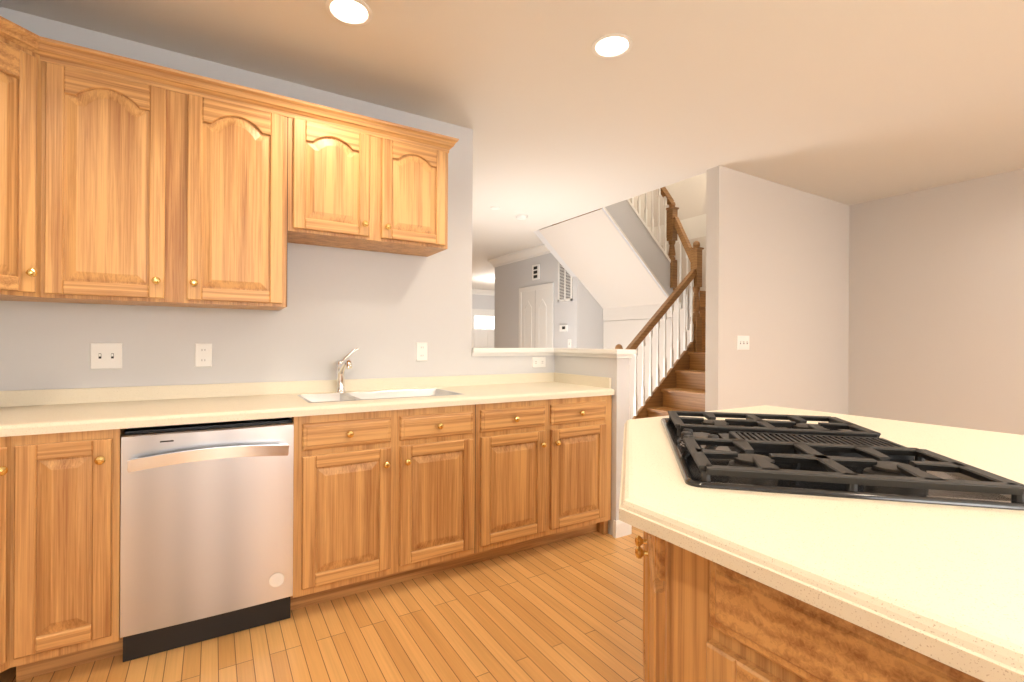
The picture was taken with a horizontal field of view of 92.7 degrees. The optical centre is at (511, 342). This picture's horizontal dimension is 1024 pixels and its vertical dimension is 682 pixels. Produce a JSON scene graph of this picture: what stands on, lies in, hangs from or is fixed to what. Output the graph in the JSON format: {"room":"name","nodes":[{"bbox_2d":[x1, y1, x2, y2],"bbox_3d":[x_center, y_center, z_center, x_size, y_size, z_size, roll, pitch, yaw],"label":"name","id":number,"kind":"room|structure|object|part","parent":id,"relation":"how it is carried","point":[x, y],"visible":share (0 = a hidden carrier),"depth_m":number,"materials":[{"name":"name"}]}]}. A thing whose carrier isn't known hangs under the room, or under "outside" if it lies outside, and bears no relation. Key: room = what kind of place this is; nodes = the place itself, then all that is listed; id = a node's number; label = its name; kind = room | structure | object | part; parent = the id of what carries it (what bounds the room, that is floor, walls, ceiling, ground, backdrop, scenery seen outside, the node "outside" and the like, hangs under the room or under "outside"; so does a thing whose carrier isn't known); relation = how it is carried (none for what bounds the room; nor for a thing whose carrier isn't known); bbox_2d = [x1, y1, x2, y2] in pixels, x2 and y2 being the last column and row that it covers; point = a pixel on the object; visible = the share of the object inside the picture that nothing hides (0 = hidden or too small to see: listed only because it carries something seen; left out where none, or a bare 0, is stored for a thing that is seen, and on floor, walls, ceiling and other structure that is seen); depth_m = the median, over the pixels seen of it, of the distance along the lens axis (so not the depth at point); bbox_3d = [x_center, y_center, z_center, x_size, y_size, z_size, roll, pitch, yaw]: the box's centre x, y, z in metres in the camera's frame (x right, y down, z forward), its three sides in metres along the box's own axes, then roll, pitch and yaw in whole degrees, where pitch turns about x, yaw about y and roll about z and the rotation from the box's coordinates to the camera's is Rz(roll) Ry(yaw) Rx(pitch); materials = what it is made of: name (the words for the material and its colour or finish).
{"room":"kitchen","nodes":[
{"label":"kitchen","id":0,"kind":"room"},
{"bbox_2d":[0,16,63,299],"bbox_3d":[-1.937,-0.664,1.695,0.498,0.964,0.433,0,0,-31],"label":"upper cabinet","id":1,"kind":"object","parent":0,"relation":"attached to","point":[31,64],"depth_m":1.91,"materials":[{"name":"brown wood"}]},
{"bbox_2d":[0,7,554,421],"bbox_3d":[-1.364,-0.113,2.729,3.800,2.690,0.180,0,0,-31],"label":"wall","id":2,"kind":"structure","parent":0,"point":[383,312],"depth_m":2.76,"materials":[{"name":"white paint"}]},
{"bbox_2d":[90,343,121,368],"bbox_3d":[-1.921,0.064,2.311,0.118,0.122,0.012,0,0,-31],"label":"switch","id":3,"kind":"object","parent":2,"relation":"attached to","point":[105,355],"visible":1,"depth_m":2.31,"materials":[{"name":"white plastic"}]},
{"bbox_2d":[28,48,291,309],"bbox_3d":[-1.590,-0.662,2.285,0.957,0.964,0.391,0,0,-31],"label":"upper cabinet","id":4,"kind":"object","parent":2,"relation":"attached to","point":[178,189],"depth_m":2.18,"materials":[{"name":"brown wood"}]},
{"bbox_2d":[195,344,211,366],"bbox_3d":[-1.590,0.066,2.515,0.075,0.120,0.008,0,0,-31],"label":"electrical outlet","id":5,"kind":"object","parent":2,"relation":"attached to","point":[203,355],"visible":1,"depth_m":2.51,"materials":[{"name":"white plastic"}]},
{"bbox_2d":[0,373,551,407],"bbox_3d":[-1.260,0.250,2.709,3.712,0.068,0.018,0,0,-31],"label":"backsplash","id":6,"kind":"structure","parent":2,"relation":"attached to","point":[165,392],"depth_m":2.57,"materials":[{"name":"beige stone"}]},
{"bbox_2d":[292,108,451,256],"bbox_3d":[-0.825,-0.847,2.781,0.865,0.584,0.341,0,0,-31],"label":"upper cabinet","id":7,"kind":"object","parent":2,"relation":"attached to","point":[355,186],"depth_m":2.64,"materials":[{"name":"brown wood"}]},
{"bbox_2d":[416,342,426,360],"bbox_3d":[-0.579,0.059,3.134,0.075,0.120,0.008,0,0,-31],"label":"electrical outlet","id":8,"kind":"object","parent":2,"relation":"attached to","point":[421,351],"visible":1,"depth_m":3.13,"materials":[{"name":"white plastic"}]},
{"bbox_2d":[532,357,545,367],"bbox_3d":[0.200,0.146,3.611,0.120,0.075,0.008,0,0,-31],"label":"outlet","id":9,"kind":"object","parent":2,"relation":"attached to","point":[538,361],"visible":1,"depth_m":3.61,"materials":[{"name":"white plastic"}]},
{"bbox_2d":[0,526,643,681],"bbox_3d":[0.533,1.283,5.230,10.020,0.080,16.200,0,0,-31],"label":"floor","id":10,"kind":"structure","parent":0,"point":[569,610],"depth_m":2.06,"materials":[{"name":"brown wood"}]},
{"bbox_2d":[0,548,35,680],"bbox_3d":[-1.773,0.775,1.507,0.386,0.908,0.323,0,0,-31],"label":"base cabinet","id":11,"kind":"object","parent":10,"relation":"on","point":[17,565],"depth_m":1.69,"materials":[{"name":"brown wood"}]},
{"bbox_2d":[36,532,123,675],"bbox_3d":[-1.781,0.775,1.997,0.347,0.908,0.692,0,0,-31],"label":"base cabinet","id":12,"kind":"object","parent":10,"relation":"on","point":[80,583],"depth_m":1.79,"materials":[{"name":"brown wood"}]},
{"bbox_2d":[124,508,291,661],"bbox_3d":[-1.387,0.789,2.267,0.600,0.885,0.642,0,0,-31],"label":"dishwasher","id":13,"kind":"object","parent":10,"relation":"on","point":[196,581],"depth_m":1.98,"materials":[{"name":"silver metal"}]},
{"bbox_2d":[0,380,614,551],"bbox_3d":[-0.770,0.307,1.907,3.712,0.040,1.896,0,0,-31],"label":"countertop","id":14,"kind":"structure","parent":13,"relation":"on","point":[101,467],"depth_m":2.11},
{"bbox_2d":[332,348,358,391],"bbox_3d":[-0.903,0.158,2.742,0.133,0.256,0.251,0,0,-31],"label":"faucet","id":15,"kind":"object","parent":14,"relation":"on","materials":[{"name":"silver metal"}]},
{"bbox_2d":[296,388,463,403],"bbox_3d":[-0.715,0.387,2.688,0.814,0.201,0.394,0,0,-31],"label":"sink","id":16,"kind":"object","parent":14,"relation":"in","point":[381,393],"depth_m":2.83,"materials":[{"name":"white ceramic"}]},
{"bbox_2d":[292,476,479,609],"bbox_3d":[-0.743,0.885,2.659,0.904,0.700,0.646,0,0,-31],"label":"base cabinet","id":17,"kind":"object","parent":10,"relation":"on","point":[351,545],"depth_m":2.36,"materials":[{"name":"brown wood"}]},
{"bbox_2d":[480,456,610,560],"bbox_3d":[0.063,0.786,3.151,0.987,0.908,0.646,0,0,-31],"label":"base cabinet","id":18,"kind":"object","parent":10,"relation":"on","point":[530,508],"depth_m":2.88,"materials":[{"name":"brown wood"}]},
{"bbox_2d":[539,187,705,419],"bbox_3d":[1.822,-0.659,5.689,2.251,3.819,2.540,0,0,-31],"label":"staircase","id":19,"kind":"structure","parent":10,"relation":"on","point":[619,262],"depth_m":5.61,"materials":[{"name":"brown wood"}]},
{"bbox_3d":[1.486,-0.661,5.340,1.312,3.819,0.482,0,0,-31],"label":"balustrade","id":20,"kind":"part","parent":19,"relation":"part of","materials":[{"name":"brown wood"}]},
{"bbox_2d":[635,533,978,681],"bbox_3d":[1.190,0.793,0.789,1.479,0.908,2.520,0,0,-31],"label":"kitchen island","id":21,"kind":"object","parent":10,"relation":"on","point":[702,622],"depth_m":0.79,"materials":[{"name":"brown wood"}]},
{"bbox_2d":[619,405,1023,681],"bbox_3d":[1.234,0.320,0.791,1.624,0.042,2.700,0,0,-31],"label":"island countertop","id":22,"kind":"structure","parent":21,"relation":"on","point":[909,535],"depth_m":0.85,"materials":[{"name":"beige stone"}]},
{"bbox_2d":[660,410,1023,511],"bbox_3d":[0.756,0.277,1.352,1.028,0.040,1.028,0,0,-31],"label":"cooktop","id":23,"kind":"object","parent":22,"relation":"in","point":[765,462],"depth_m":1.07,"materials":[{"name":"black metal"}]},
{"bbox_2d":[472,294,494,347],"bbox_3d":[-3.665,-0.127,11.839,9.140,2.690,0.176,0,0,-31],"label":"wall","id":24,"kind":"structure","parent":0,"point":[483,312],"depth_m":13.52,"materials":[{"name":"white paint"}]},
{"bbox_2d":[472,289,494,295],"bbox_3d":[-3.668,-1.404,11.741,9.020,0.135,0.090,0,0,-31],"label":"crown molding","id":25,"kind":"structure","parent":24,"relation":"attached to","point":[474,291],"depth_m":13.50,"materials":[{"name":"white wood"}]},
{"bbox_2d":[494,267,496,347],"bbox_3d":[1.130,-0.098,9.365,3.300,2.690,0.120,0,0,-31],"label":"wall","id":26,"kind":"structure","parent":0,"point":[495,320],"depth_m":8.52,"materials":[{"name":"white paint"}]},
{"bbox_2d":[0,0,1023,290],"bbox_3d":[0.550,-1.597,5.230,10.020,0.300,16.200,0,0,-31],"label":"ceiling","id":27,"kind":"structure","parent":0,"point":[848,102],"depth_m":2.70,"materials":[{"name":"white paint"}]},
{"bbox_2d":[325,0,372,25],"bbox_3d":[-0.711,-1.451,2.134,0.195,0.006,0.195,0,0,-31],"label":"recessed light","id":28,"kind":"object","parent":27,"relation":"in","point":[359,13],"depth_m":2.14,"materials":[{"name":"white"}]},
{"bbox_2d":[490,206,499,209],"bbox_3d":[-0.179,-1.446,5.253,0.109,0.010,0.109,0,0,-37],"label":"recessed light","id":29,"kind":"object","parent":27,"relation":"attached to","point":[494,207],"depth_m":5.25,"materials":[{"name":"white"}]},
{"bbox_2d":[516,214,527,219],"bbox_3d":[0.110,-1.430,5.584,0.135,0.037,0.135,0,0,-37],"label":"recessed light","id":30,"kind":"object","parent":27,"relation":"attached to","point":[521,217],"depth_m":5.54,"materials":[{"name":"white"}]},
{"bbox_2d":[592,33,632,57],"bbox_3d":[0.486,-1.444,2.373,0.197,0.006,0.198,0,0,-31],"label":"recessed light","id":31,"kind":"object","parent":27,"relation":"in","point":[613,45],"depth_m":2.38,"materials":[{"name":"white"}]},
{"bbox_2d":[497,253,571,347],"bbox_3d":[0.337,-0.103,7.614,0.120,2.690,2.040,0,0,-31],"label":"wall","id":32,"kind":"structure","parent":0,"point":[511,279],"depth_m":7.88,"materials":[{"name":"white paint"}]},
{"bbox_2d":[490,244,550,267],"bbox_3d":[0.229,-1.381,7.603,0.090,0.135,2.130,0,0,-31],"label":"crown molding","id":33,"kind":"structure","parent":32,"relation":"attached to","point":[531,252],"depth_m":7.75,"materials":[{"name":"white wood"}]},
{"bbox_2d":[532,264,539,279],"bbox_3d":[0.375,-1.068,7.419,0.025,0.231,0.191,0,0,-31],"label":"thermostat","id":34,"kind":"object","parent":32,"relation":"attached to","point":[536,272],"depth_m":7.41,"materials":[{"name":"white plastic"}]},
{"bbox_2d":[519,283,553,347],"bbox_3d":[0.351,0.187,7.448,0.016,2.110,0.920,0,0,-31],"label":"closet doors","id":35,"kind":"structure","parent":32,"relation":"in","point":[536,312],"depth_m":7.41,"materials":[{"name":"white wood"}]},
{"bbox_2d":[559,325,567,331],"bbox_3d":[0.730,-0.198,6.829,0.025,0.086,0.184,0,0,-31],"label":"thermostat","id":36,"kind":"object","parent":32,"relation":"attached to","point":[561,327],"depth_m":6.82,"materials":[{"name":"white plastic"}]},
{"bbox_2d":[558,262,572,301],"bbox_3d":[0.742,-0.876,6.827,0.012,0.600,0.320,0,0,-31],"label":"air vent","id":37,"kind":"object","parent":32,"relation":"in","point":[565,283],"visible":0.71,"depth_m":6.83,"materials":[{"name":"white metal"}]},
{"bbox_2d":[534,230,602,348],"bbox_3d":[1.195,-0.098,6.873,2.090,2.690,0.120,0,0,-31],"label":"wall","id":38,"kind":"structure","parent":0,"point":[587,320],"depth_m":6.68,"materials":[{"name":"white paint"}]},
{"bbox_2d":[551,348,635,535],"bbox_3d":[0.509,0.643,3.484,0.170,1.200,0.850,0,0,-31],"label":"wall","id":39,"kind":"structure","parent":0,"point":[613,364],"depth_m":3.15,"materials":[{"name":"white paint"}]},
{"bbox_2d":[552,372,611,387],"bbox_3d":[0.478,0.260,3.407,0.018,0.068,0.603,0,0,-31],"label":"backsplash","id":40,"kind":"structure","parent":39,"relation":"attached to","point":[597,382],"depth_m":3.37,"materials":[{"name":"beige stone"}]},
{"bbox_2d":[613,520,631,537],"bbox_3d":[1.944,1.199,6.093,5.314,0.105,15.600,0,0,-31],"label":"baseboard","id":41,"kind":"structure","parent":39,"relation":"attached to","point":[621,529],"depth_m":3.12,"materials":[{"name":"white wood"}]},
{"bbox_2d":[603,318,670,418],"bbox_3d":[1.635,0.477,6.374,0.114,1.545,1.185,0,0,-31],"label":"wall","id":42,"kind":"structure","parent":0,"point":[623,333],"depth_m":6.26,"materials":[{"name":"white paint"}]},
{"bbox_2d":[629,173,705,226],"bbox_3d":[1.316,-2.997,5.371,3.720,2.510,2.790,0,0,-31],"label":"wall","id":43,"kind":"structure","parent":0,"point":[688,195],"depth_m":6.90,"materials":[{"name":"white paint"}]},
{"bbox_2d":[705,165,848,414],"bbox_3d":[2.563,-0.090,4.580,2.150,2.690,0.120,0,0,-31],"label":"wall","id":44,"kind":"structure","parent":0,"point":[777,273],"depth_m":4.38,"materials":[{"name":"white paint"}]},
{"bbox_2d":[737,336,748,349],"bbox_3d":[1.966,0.002,4.136,0.165,0.120,0.012,0,0,-31],"label":"light switch","id":45,"kind":"object","parent":44,"relation":"attached to","point":[742,342],"depth_m":4.13,"materials":[{"name":"white plastic"}]},
{"bbox_2d":[661,168,1023,434],"bbox_3d":[4.433,-0.079,3.696,0.120,2.690,8.920,0,0,-31],"label":"wall","id":46,"kind":"structure","parent":0,"point":[936,305],"depth_m":4.45,"materials":[{"name":"white paint"}]}
]}

